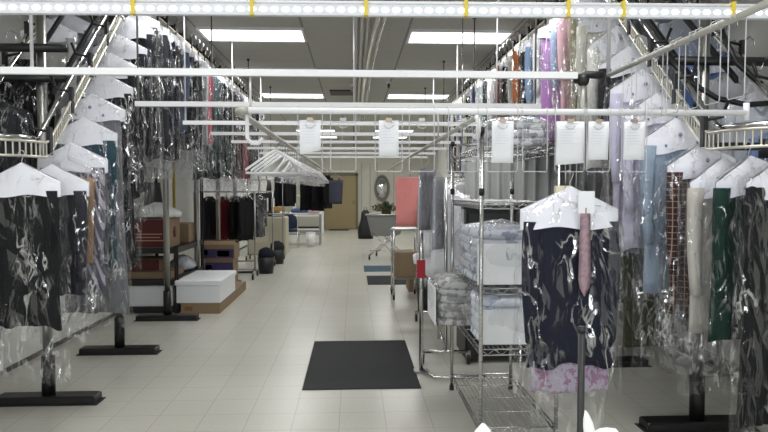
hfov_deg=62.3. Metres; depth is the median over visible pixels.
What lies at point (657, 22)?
shirt
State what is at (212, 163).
coat
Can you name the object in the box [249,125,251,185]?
coat
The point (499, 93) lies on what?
shirt
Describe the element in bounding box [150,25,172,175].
coat
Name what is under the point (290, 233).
shelf
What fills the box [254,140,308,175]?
hanger
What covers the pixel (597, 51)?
shirt
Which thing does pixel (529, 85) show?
shirt
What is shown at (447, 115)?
coat
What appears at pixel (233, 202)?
coat
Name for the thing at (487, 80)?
shirt
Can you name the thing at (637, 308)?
trousers
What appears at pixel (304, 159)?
hanger
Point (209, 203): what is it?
coat
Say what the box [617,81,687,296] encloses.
shirt
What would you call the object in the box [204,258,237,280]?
cardboard box
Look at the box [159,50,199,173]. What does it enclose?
suit jacket
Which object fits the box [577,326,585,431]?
pole stand
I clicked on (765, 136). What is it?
shirt
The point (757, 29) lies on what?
wall
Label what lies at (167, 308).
socket
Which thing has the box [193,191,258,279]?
rack
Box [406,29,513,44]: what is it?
recessed light
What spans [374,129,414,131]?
recessed light
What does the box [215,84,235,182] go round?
coat
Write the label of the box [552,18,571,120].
shirt
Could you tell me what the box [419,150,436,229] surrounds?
bag
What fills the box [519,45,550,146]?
suit jacket
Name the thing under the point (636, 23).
shirt
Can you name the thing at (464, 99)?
shirt
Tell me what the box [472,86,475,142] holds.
shirt
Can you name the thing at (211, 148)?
suit jacket
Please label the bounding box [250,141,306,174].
hanger
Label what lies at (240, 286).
cardboard box
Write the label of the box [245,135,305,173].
hanger
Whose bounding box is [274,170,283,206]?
suit jacket
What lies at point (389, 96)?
diffuser
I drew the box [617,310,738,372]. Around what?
baseboard
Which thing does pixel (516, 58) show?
shirt
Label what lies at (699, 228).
shirt
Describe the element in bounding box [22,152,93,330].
coat
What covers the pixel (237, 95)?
suit jacket
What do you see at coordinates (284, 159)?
hanger
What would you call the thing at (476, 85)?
shirt
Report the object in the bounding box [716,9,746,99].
hook
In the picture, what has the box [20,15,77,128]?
shirt
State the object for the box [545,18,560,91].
shirt
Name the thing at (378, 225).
basket
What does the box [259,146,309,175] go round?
hanger
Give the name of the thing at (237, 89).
coat
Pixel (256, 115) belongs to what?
coat
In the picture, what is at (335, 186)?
trousers
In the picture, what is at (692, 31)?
hook
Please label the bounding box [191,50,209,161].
shirt
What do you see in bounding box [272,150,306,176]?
hanger
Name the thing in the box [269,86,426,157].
bar
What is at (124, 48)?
coat
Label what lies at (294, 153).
hanger
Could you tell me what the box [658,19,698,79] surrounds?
shirt
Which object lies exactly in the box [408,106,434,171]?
hook
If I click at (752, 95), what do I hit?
coat
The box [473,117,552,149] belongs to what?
bundle
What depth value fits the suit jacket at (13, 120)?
4.43 m
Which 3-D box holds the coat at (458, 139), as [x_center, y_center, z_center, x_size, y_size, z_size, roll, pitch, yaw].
[1.383,-1.333,10.509,0.495,1.453,0.187,-1,2,-12]
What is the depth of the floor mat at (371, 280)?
10.58 m
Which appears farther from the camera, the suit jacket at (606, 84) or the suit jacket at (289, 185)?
the suit jacket at (289, 185)
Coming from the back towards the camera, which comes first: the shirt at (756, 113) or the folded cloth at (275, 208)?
the folded cloth at (275, 208)
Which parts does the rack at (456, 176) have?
rail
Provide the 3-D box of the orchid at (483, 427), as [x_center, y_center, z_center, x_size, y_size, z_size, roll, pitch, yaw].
[0.163,0.445,1.058,0.100,0.205,0.100,0,2,-3]
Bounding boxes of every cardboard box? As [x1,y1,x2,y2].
[127,266,183,278]
[128,285,174,305]
[131,256,163,270]
[134,217,179,247]
[180,222,194,242]
[181,281,245,313]
[200,240,239,258]
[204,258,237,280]
[395,250,415,276]
[406,279,416,291]
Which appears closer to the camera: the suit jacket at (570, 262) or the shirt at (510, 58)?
the suit jacket at (570, 262)
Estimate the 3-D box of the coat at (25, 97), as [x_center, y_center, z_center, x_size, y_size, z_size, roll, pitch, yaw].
[-2.731,-0.565,4.855,0.497,1.484,0.210,-1,2,-13]
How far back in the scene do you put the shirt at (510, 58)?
6.91 m
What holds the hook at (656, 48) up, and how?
attached to the bar at (583, 79)
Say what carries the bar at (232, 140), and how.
hanging from the ceiling
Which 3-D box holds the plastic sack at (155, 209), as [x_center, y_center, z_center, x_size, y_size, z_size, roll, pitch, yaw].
[-2.888,-0.079,8.127,0.571,0.199,0.518,0,2,-3]
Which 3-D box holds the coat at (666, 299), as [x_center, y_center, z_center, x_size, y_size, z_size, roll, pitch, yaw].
[2.544,0.383,5.495,0.435,0.932,0.120,0,2,7]
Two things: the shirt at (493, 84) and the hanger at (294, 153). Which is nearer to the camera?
the hanger at (294, 153)
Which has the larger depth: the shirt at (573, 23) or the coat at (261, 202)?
the coat at (261, 202)
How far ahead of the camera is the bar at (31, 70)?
3.24 m
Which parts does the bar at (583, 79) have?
joint post, hanger rod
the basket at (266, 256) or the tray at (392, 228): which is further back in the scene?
the basket at (266, 256)
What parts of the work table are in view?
leg, leg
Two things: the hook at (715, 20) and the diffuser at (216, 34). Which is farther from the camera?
the diffuser at (216, 34)
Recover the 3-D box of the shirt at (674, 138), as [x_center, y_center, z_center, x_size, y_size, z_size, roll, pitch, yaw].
[1.686,0.149,3.734,0.498,1.576,0.194,-1,2,-13]
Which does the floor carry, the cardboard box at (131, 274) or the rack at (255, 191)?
the rack at (255, 191)
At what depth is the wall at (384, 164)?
24.95 m
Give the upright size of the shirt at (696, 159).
1.314 m
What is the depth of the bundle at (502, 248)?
3.81 m
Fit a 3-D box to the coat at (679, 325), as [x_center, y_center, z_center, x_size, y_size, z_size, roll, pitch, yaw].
[2.556,0.452,5.248,0.435,1.049,0.118,-1,2,-19]
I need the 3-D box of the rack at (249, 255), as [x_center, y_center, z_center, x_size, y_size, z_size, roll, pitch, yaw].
[-2.579,0.084,13.809,0.790,1.763,0.590,0,2,-3]
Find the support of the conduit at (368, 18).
attached to the ceiling
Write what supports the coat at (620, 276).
hanging from the rack at (719, 342)
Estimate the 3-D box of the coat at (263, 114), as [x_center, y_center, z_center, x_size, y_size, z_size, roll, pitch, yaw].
[-2.444,-1.278,11.880,0.494,1.675,0.196,1,2,19]
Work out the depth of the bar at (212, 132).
6.80 m
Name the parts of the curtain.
curtain rod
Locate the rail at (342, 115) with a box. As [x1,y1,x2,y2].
[268,115,342,171]
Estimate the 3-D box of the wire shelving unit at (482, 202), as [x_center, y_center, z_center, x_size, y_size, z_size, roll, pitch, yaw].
[0.772,0.407,4.291,0.491,1.895,1.136,0,2,-3]
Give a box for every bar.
[0,0,767,19]
[0,15,577,78]
[135,0,540,108]
[183,0,497,125]
[210,16,475,135]
[231,42,459,143]
[247,59,445,149]
[260,77,435,153]
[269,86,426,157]
[572,0,767,121]
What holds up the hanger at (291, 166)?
hanging from the rail at (245, 113)
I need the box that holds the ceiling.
[83,0,667,140]
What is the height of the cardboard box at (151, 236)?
0.356 m
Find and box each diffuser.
[201,30,303,39]
[263,94,322,96]
[388,95,447,97]
[409,32,509,42]
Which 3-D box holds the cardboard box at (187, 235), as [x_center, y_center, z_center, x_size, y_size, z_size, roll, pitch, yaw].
[-2.846,0.224,8.867,0.350,0.256,0.450,0,2,-3]
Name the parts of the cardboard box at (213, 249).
printed panel, printed panel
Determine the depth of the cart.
13.88 m
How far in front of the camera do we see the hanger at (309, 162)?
7.60 m
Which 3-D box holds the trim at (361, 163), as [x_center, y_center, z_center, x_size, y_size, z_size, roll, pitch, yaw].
[0.074,-0.794,25.010,1.950,2.600,0.020,0,2,-3]
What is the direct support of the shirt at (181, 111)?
hanging from the conveyor at (48, 138)
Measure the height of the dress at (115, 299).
1.734 m
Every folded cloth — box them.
[274,207,284,211]
[291,207,307,212]
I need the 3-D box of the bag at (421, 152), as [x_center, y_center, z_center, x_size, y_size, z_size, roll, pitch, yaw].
[0.356,-0.164,6.024,0.097,0.924,0.331,0,2,9]
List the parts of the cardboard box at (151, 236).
printed panel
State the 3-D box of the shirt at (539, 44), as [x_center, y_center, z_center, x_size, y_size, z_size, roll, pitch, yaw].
[1.599,-1.381,6.011,0.484,0.988,0.188,-1,2,-13]
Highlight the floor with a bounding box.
[0,229,767,431]
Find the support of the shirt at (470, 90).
hanging from the conveyor at (696, 421)
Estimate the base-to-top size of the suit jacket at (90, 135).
1.184 m
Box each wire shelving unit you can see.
[449,127,560,431]
[456,204,529,357]
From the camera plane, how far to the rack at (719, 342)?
4.87 m
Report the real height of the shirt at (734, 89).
1.135 m
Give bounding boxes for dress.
[61,83,129,325]
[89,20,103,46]
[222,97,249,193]
[537,24,560,141]
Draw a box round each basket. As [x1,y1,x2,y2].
[257,247,274,273]
[270,241,284,263]
[367,216,400,235]
[381,210,391,213]
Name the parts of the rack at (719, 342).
rail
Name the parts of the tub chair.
backrest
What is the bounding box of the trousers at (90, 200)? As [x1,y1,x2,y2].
[45,143,107,264]
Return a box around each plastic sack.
[134,202,181,217]
[170,254,196,270]
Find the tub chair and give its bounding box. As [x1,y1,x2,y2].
[284,212,298,247]
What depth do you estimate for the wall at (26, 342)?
8.61 m
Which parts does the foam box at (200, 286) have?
lid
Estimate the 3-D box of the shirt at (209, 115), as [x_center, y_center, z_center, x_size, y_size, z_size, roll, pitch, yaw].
[-2.244,-1.252,7.651,0.494,1.380,0.185,1,2,13]
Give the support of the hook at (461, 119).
attached to the rail at (245, 113)
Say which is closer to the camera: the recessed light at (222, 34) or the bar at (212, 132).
the bar at (212, 132)
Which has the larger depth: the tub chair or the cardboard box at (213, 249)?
the tub chair
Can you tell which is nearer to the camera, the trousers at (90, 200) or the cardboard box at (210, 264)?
the trousers at (90, 200)
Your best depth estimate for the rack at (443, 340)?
5.55 m
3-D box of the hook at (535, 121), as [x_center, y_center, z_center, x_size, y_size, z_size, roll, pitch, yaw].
[0.691,-0.352,2.927,0.126,0.300,0.056,0,2,-3]
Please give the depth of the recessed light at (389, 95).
12.43 m
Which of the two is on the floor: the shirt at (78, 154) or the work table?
the work table
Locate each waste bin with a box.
[306,232,315,246]
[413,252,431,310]
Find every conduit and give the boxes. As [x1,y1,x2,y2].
[354,0,358,131]
[356,0,363,131]
[358,0,390,131]
[359,0,370,130]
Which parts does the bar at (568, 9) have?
carrier rod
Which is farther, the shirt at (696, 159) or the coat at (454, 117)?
the coat at (454, 117)
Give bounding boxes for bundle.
[428,273,495,325]
[454,220,521,284]
[464,286,525,344]
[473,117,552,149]
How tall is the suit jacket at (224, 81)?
1.463 m
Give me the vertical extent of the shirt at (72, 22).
1.284 m
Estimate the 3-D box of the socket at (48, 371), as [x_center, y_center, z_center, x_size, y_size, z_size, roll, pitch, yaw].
[-2.416,1.149,4.572,0.092,0.290,0.092,0,2,-3]
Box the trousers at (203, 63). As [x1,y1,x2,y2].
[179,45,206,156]
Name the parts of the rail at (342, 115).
hanger rod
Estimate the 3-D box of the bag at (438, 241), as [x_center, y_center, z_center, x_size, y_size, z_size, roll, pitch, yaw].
[0.404,-0.157,4.640,0.105,0.824,0.330,1,2,15]
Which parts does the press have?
press arm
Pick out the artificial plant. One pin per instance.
(386, 208)
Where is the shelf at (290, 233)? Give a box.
[289,232,318,234]
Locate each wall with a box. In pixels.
[0,15,278,369]
[279,143,433,228]
[435,0,767,363]
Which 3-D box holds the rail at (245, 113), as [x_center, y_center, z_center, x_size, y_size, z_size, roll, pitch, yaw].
[0.298,-0.706,7.632,2.411,0.383,9.537,0,2,-3]
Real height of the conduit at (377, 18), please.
0.533 m
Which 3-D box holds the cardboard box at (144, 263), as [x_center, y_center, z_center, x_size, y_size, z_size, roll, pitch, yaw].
[-3.014,0.607,8.198,0.350,0.146,0.402,0,2,-3]
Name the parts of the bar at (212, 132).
hanger rod, hanger rod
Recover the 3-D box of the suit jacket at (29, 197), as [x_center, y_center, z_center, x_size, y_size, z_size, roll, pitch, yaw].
[-2.106,0.302,3.723,0.523,1.375,0.203,0,2,2]
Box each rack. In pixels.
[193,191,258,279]
[226,191,275,265]
[245,179,284,259]
[414,178,470,363]
[447,174,464,182]
[617,320,738,388]
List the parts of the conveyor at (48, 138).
cross arm, cross arm, support post, support post, support post, support post, support post, support post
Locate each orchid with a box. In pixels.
[474,423,490,431]
[583,410,618,431]
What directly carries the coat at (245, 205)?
hanging from the rack at (255, 270)
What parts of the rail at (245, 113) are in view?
drop rod, rail, rail, rail, rail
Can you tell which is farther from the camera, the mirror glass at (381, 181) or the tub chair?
the mirror glass at (381, 181)
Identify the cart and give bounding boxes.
[365,213,400,259]
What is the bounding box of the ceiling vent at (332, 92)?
[329,90,352,95]
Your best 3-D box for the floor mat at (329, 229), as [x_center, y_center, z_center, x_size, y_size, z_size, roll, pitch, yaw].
[-1.721,0.532,24.288,0.750,0.009,0.600,0,2,-3]
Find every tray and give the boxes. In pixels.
[391,227,417,230]
[391,273,415,279]
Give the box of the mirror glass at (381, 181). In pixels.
[376,176,387,199]
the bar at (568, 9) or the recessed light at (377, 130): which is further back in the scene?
the recessed light at (377, 130)
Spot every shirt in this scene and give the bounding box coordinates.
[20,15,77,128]
[37,131,112,306]
[51,15,94,85]
[178,44,192,147]
[186,67,215,160]
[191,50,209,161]
[423,176,469,279]
[448,172,464,193]
[450,115,453,140]
[458,89,469,181]
[459,97,464,170]
[463,94,466,146]
[468,88,472,146]
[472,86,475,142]
[475,84,478,146]
[477,68,493,121]
[485,79,491,121]
[489,56,508,120]
[493,53,511,119]
[505,42,523,119]
[509,37,529,119]
[521,24,545,119]
[529,18,551,115]
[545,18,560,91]
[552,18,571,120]
[563,0,606,140]
[587,19,647,168]
[605,64,669,252]
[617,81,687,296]
[633,0,654,51]
[633,106,698,358]
[652,0,683,73]
[657,130,735,361]
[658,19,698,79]
[674,37,735,104]
[675,150,737,385]
[682,36,751,123]
[709,70,765,150]
[720,83,767,163]
[748,133,767,161]
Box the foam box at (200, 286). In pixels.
[175,270,235,302]
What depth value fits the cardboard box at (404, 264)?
8.86 m
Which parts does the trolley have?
leg, leg, leg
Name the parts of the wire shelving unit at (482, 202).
post, post, wire shelf, wire shelf, wire shelf, wire shelf, wire shelf, post, post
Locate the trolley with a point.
(393, 229)
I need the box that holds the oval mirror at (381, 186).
[374,175,389,201]
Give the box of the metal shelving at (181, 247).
[123,168,203,313]
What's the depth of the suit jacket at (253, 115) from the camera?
10.70 m
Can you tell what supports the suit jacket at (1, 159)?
hanging from the conveyor at (48, 138)
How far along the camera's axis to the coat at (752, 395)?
3.03 m
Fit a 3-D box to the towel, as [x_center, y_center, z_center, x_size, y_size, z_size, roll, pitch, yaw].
[0.269,-0.274,7.014,0.302,0.784,0.036,0,2,-6]
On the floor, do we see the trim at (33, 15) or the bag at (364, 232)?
the bag at (364, 232)
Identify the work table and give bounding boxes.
[285,212,322,244]
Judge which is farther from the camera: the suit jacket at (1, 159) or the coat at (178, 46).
the coat at (178, 46)
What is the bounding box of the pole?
[172,162,175,258]
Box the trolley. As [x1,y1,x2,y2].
[390,226,418,299]
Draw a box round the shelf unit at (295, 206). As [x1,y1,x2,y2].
[293,195,323,231]
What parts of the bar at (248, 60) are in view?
hanger rod, hanger rod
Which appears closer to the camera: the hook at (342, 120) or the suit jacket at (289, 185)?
the hook at (342, 120)
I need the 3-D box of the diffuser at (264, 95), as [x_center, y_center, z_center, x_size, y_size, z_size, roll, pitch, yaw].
[-1.776,-2.358,12.394,1.160,0.022,0.540,0,2,-3]
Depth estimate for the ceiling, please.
8.72 m
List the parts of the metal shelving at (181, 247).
post, post, post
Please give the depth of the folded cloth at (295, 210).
17.49 m
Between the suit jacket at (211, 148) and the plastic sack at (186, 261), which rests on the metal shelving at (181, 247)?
the plastic sack at (186, 261)
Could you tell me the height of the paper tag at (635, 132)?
0.300 m
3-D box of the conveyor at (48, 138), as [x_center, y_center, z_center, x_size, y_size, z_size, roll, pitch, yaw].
[-2.595,-0.490,8.153,0.826,3.373,9.218,0,2,-3]
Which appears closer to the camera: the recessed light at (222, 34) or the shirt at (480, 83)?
the recessed light at (222, 34)
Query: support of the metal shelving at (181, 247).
on the floor
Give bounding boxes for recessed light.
[196,26,306,41]
[235,67,315,68]
[259,92,324,98]
[295,129,335,131]
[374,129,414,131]
[386,93,450,98]
[396,69,473,70]
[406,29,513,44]
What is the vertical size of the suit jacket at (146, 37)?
1.435 m
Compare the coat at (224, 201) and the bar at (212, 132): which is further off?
the coat at (224, 201)
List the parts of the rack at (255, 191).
rail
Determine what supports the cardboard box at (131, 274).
on the metal shelving at (181, 247)
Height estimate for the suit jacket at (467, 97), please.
1.474 m
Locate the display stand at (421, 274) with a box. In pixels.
[413,230,486,378]
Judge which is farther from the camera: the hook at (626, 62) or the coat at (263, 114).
the coat at (263, 114)
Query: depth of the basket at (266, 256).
11.58 m
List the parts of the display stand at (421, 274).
foot plate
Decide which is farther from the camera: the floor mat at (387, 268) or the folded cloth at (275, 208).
the folded cloth at (275, 208)
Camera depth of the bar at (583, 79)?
2.89 m
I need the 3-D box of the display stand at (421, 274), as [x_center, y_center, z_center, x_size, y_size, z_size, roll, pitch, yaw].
[0.536,0.608,5.203,0.560,1.420,0.315,0,2,-3]
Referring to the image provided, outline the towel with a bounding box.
[395,161,418,226]
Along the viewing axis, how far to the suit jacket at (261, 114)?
11.62 m
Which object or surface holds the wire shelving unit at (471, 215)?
on the floor
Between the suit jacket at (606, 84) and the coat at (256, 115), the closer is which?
the suit jacket at (606, 84)
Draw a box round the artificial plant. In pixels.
[372,201,395,213]
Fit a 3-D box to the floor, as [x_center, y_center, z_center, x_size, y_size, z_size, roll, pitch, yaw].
[-0.437,1.100,11.747,6.070,0.100,26.600,0,2,-3]
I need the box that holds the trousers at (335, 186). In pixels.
[329,172,343,203]
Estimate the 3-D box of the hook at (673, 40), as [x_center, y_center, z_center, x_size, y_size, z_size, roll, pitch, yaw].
[1.202,-0.584,2.688,0.048,0.300,0.112,0,2,-3]
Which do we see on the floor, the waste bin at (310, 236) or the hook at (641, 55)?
the waste bin at (310, 236)
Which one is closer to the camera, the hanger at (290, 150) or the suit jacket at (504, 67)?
the hanger at (290, 150)
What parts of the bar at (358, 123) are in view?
hanger rod, hanger rod, hanger rod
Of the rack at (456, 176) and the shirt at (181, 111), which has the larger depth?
the rack at (456, 176)
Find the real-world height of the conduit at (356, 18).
0.106 m
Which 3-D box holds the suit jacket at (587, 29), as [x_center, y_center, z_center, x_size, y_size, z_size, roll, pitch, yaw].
[1.633,-1.119,4.780,0.503,1.053,0.198,-1,2,-13]
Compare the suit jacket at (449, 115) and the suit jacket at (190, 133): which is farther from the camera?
the suit jacket at (449, 115)
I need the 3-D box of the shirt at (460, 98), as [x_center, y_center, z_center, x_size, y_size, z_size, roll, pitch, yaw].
[1.402,-1.314,10.007,0.495,1.450,0.188,0,2,-3]
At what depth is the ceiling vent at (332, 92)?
12.12 m
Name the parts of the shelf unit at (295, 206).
panel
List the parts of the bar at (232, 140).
hanger rod, hanger rod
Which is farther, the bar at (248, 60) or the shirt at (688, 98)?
the bar at (248, 60)
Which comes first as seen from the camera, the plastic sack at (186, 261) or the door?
the plastic sack at (186, 261)
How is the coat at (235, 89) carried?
hanging from the conveyor at (48, 138)
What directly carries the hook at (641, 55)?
hanging from the bar at (583, 79)
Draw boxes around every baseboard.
[0,245,246,375]
[298,226,417,227]
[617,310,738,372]
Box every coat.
[0,52,59,168]
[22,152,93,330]
[75,63,141,265]
[93,26,152,214]
[146,24,184,165]
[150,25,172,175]
[193,76,224,187]
[204,81,231,191]
[204,190,215,240]
[206,76,238,198]
[215,81,241,194]
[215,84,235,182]
[215,195,230,239]
[229,89,249,196]
[229,196,240,239]
[237,190,253,240]
[247,114,263,185]
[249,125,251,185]
[252,114,258,171]
[256,195,266,241]
[447,115,449,172]
[453,115,456,170]
[455,91,467,170]
[618,235,622,303]
[620,235,622,295]
[665,292,667,310]
[669,318,687,334]
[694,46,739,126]
[727,89,766,108]
[731,167,767,428]
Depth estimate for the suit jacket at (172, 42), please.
5.95 m
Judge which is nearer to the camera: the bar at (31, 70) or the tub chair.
the bar at (31, 70)
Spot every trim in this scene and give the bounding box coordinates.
[33,15,260,343]
[361,163,410,212]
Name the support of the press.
on the floor
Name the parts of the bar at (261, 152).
hanger rod, hanger rod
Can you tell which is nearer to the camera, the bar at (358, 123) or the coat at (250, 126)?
the bar at (358, 123)
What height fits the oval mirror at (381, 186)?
1.060 m
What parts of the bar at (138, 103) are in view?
hanger rod, hanger rod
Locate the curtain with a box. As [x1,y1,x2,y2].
[460,18,604,203]
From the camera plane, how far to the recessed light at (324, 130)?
19.70 m
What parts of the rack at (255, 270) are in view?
rail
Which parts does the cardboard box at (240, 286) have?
printed panel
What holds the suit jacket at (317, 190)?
hanging from the rail at (342, 115)
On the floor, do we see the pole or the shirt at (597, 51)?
the pole
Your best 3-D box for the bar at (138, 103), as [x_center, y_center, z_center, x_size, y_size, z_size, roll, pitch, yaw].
[-0.304,-1.405,4.467,2.860,1.277,0.040,0,2,-3]
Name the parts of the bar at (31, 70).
hanger rod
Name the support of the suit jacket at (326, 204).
hanging from the rail at (342, 115)
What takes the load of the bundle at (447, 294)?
on the wire shelving unit at (482, 202)
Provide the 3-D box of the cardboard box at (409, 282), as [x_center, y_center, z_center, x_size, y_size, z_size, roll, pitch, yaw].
[0.561,0.960,9.785,0.400,0.342,0.500,0,2,-3]
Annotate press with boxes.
[247,175,288,254]
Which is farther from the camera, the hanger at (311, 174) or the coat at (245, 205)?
the coat at (245, 205)
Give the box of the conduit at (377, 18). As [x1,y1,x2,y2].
[358,0,390,131]
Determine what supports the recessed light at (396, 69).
in the ceiling
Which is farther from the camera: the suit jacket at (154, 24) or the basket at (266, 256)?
the basket at (266, 256)
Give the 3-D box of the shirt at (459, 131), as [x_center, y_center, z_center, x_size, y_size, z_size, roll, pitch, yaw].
[1.397,-1.292,10.262,0.487,1.513,0.192,0,2,-5]
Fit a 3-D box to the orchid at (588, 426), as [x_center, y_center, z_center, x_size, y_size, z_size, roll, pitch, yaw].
[0.351,0.435,1.066,0.100,0.224,0.100,0,2,-3]
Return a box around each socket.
[41,354,55,395]
[114,316,124,347]
[163,291,171,314]
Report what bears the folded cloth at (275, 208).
on the work table
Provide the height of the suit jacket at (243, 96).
1.494 m
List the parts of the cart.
leg, leg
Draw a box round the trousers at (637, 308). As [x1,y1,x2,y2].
[619,248,675,352]
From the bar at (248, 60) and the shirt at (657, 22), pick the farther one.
the bar at (248, 60)
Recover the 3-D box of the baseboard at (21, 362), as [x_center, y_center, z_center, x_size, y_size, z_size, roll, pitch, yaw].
[-3.463,1.036,11.602,0.012,0.040,26.600,0,2,-3]
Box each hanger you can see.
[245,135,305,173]
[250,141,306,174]
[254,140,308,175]
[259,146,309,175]
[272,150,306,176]
[274,149,299,176]
[278,154,312,183]
[280,153,306,177]
[283,151,300,177]
[284,161,314,178]
[290,159,317,184]
[296,162,321,180]
[303,164,323,181]
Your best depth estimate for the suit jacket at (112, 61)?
4.85 m
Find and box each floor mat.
[302,340,420,389]
[329,229,348,230]
[364,265,390,271]
[367,275,405,284]
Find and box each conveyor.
[0,2,261,406]
[447,0,767,431]
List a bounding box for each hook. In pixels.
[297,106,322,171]
[330,106,356,171]
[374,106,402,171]
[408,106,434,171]
[447,107,478,171]
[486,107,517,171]
[521,107,547,171]
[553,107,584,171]
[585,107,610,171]
[614,62,631,124]
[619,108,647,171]
[627,55,646,121]
[642,48,662,118]
[657,40,679,114]
[674,31,699,110]
[694,20,721,105]
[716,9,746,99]
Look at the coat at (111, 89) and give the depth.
4.66 m
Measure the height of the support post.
0.290 m
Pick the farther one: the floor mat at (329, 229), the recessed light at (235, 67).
the floor mat at (329, 229)
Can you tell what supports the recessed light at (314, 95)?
in the ceiling
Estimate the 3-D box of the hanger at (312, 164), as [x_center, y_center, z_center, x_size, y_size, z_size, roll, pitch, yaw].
[-0.914,-0.574,8.099,0.019,0.271,0.410,2,3,38]
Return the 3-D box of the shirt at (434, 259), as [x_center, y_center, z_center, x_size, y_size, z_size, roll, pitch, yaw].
[0.566,0.155,5.744,0.492,1.034,0.181,0,2,4]
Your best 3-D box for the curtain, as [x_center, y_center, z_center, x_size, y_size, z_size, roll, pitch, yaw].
[1.589,-0.586,6.621,1.600,3.090,0.143,0,2,-3]
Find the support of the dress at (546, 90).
hanging from the conveyor at (696, 421)
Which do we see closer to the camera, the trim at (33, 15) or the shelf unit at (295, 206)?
the trim at (33, 15)
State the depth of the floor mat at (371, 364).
5.48 m
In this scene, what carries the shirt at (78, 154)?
hanging from the conveyor at (48, 138)
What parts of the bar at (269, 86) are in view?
hanger rod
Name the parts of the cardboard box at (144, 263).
printed panel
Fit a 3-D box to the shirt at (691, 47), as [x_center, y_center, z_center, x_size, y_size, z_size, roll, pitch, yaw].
[2.307,-0.861,4.575,0.486,1.133,0.187,0,2,1]
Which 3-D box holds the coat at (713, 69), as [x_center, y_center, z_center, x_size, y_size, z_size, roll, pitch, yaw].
[2.337,-0.305,4.405,0.495,1.882,0.195,0,2,3]
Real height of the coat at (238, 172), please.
1.773 m
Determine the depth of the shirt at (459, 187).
7.41 m
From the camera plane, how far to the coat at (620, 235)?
6.18 m
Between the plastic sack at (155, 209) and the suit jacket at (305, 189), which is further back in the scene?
the suit jacket at (305, 189)
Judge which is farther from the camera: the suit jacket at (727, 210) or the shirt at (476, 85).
the shirt at (476, 85)
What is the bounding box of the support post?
[689,374,705,420]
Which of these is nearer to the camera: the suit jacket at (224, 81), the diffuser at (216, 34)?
the diffuser at (216, 34)
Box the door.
[322,173,357,228]
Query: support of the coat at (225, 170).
hanging from the conveyor at (48, 138)
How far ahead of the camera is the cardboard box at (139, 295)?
7.90 m
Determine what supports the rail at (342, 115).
hanging from the ceiling
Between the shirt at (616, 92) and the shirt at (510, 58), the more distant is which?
the shirt at (510, 58)
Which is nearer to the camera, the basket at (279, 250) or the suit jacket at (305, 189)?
the basket at (279, 250)
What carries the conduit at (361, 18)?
attached to the ceiling
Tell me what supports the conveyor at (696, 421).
on the floor
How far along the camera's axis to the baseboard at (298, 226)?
24.92 m
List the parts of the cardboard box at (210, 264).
printed panel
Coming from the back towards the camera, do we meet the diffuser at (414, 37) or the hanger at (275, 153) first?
the diffuser at (414, 37)
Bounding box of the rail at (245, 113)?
[235,76,749,172]
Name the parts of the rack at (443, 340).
rail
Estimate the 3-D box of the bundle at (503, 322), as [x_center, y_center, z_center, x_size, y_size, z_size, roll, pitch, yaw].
[0.788,0.605,4.033,0.545,0.332,0.518,0,2,-3]
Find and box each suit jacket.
[0,101,33,170]
[0,150,70,380]
[0,156,11,333]
[54,106,124,279]
[80,43,146,218]
[103,16,160,156]
[127,16,164,176]
[153,17,180,163]
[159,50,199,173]
[166,42,204,179]
[185,58,220,170]
[219,77,227,174]
[223,90,239,188]
[241,94,246,169]
[242,93,256,177]
[258,114,262,170]
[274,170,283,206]
[284,179,295,205]
[300,176,311,210]
[311,183,323,210]
[323,170,332,208]
[447,115,458,173]
[463,91,471,163]
[481,64,498,121]
[499,47,518,119]
[514,114,623,429]
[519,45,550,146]
[572,0,622,122]
[598,36,657,159]
[698,141,767,360]
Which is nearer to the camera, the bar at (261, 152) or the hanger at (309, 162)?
the hanger at (309, 162)
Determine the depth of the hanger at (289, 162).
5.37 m
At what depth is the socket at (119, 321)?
5.92 m
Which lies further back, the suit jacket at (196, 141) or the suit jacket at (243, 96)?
the suit jacket at (243, 96)
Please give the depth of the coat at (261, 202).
12.48 m
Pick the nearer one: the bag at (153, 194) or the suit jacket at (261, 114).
the bag at (153, 194)
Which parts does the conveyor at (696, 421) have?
support post, support post, cross arm, curved arm, curved arm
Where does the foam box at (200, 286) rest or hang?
on the cardboard box at (240, 286)
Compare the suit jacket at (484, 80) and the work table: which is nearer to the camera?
the suit jacket at (484, 80)
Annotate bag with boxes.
[144,182,161,205]
[358,208,372,238]
[417,152,421,245]
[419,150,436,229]
[430,142,445,251]
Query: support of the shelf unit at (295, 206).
on the floor

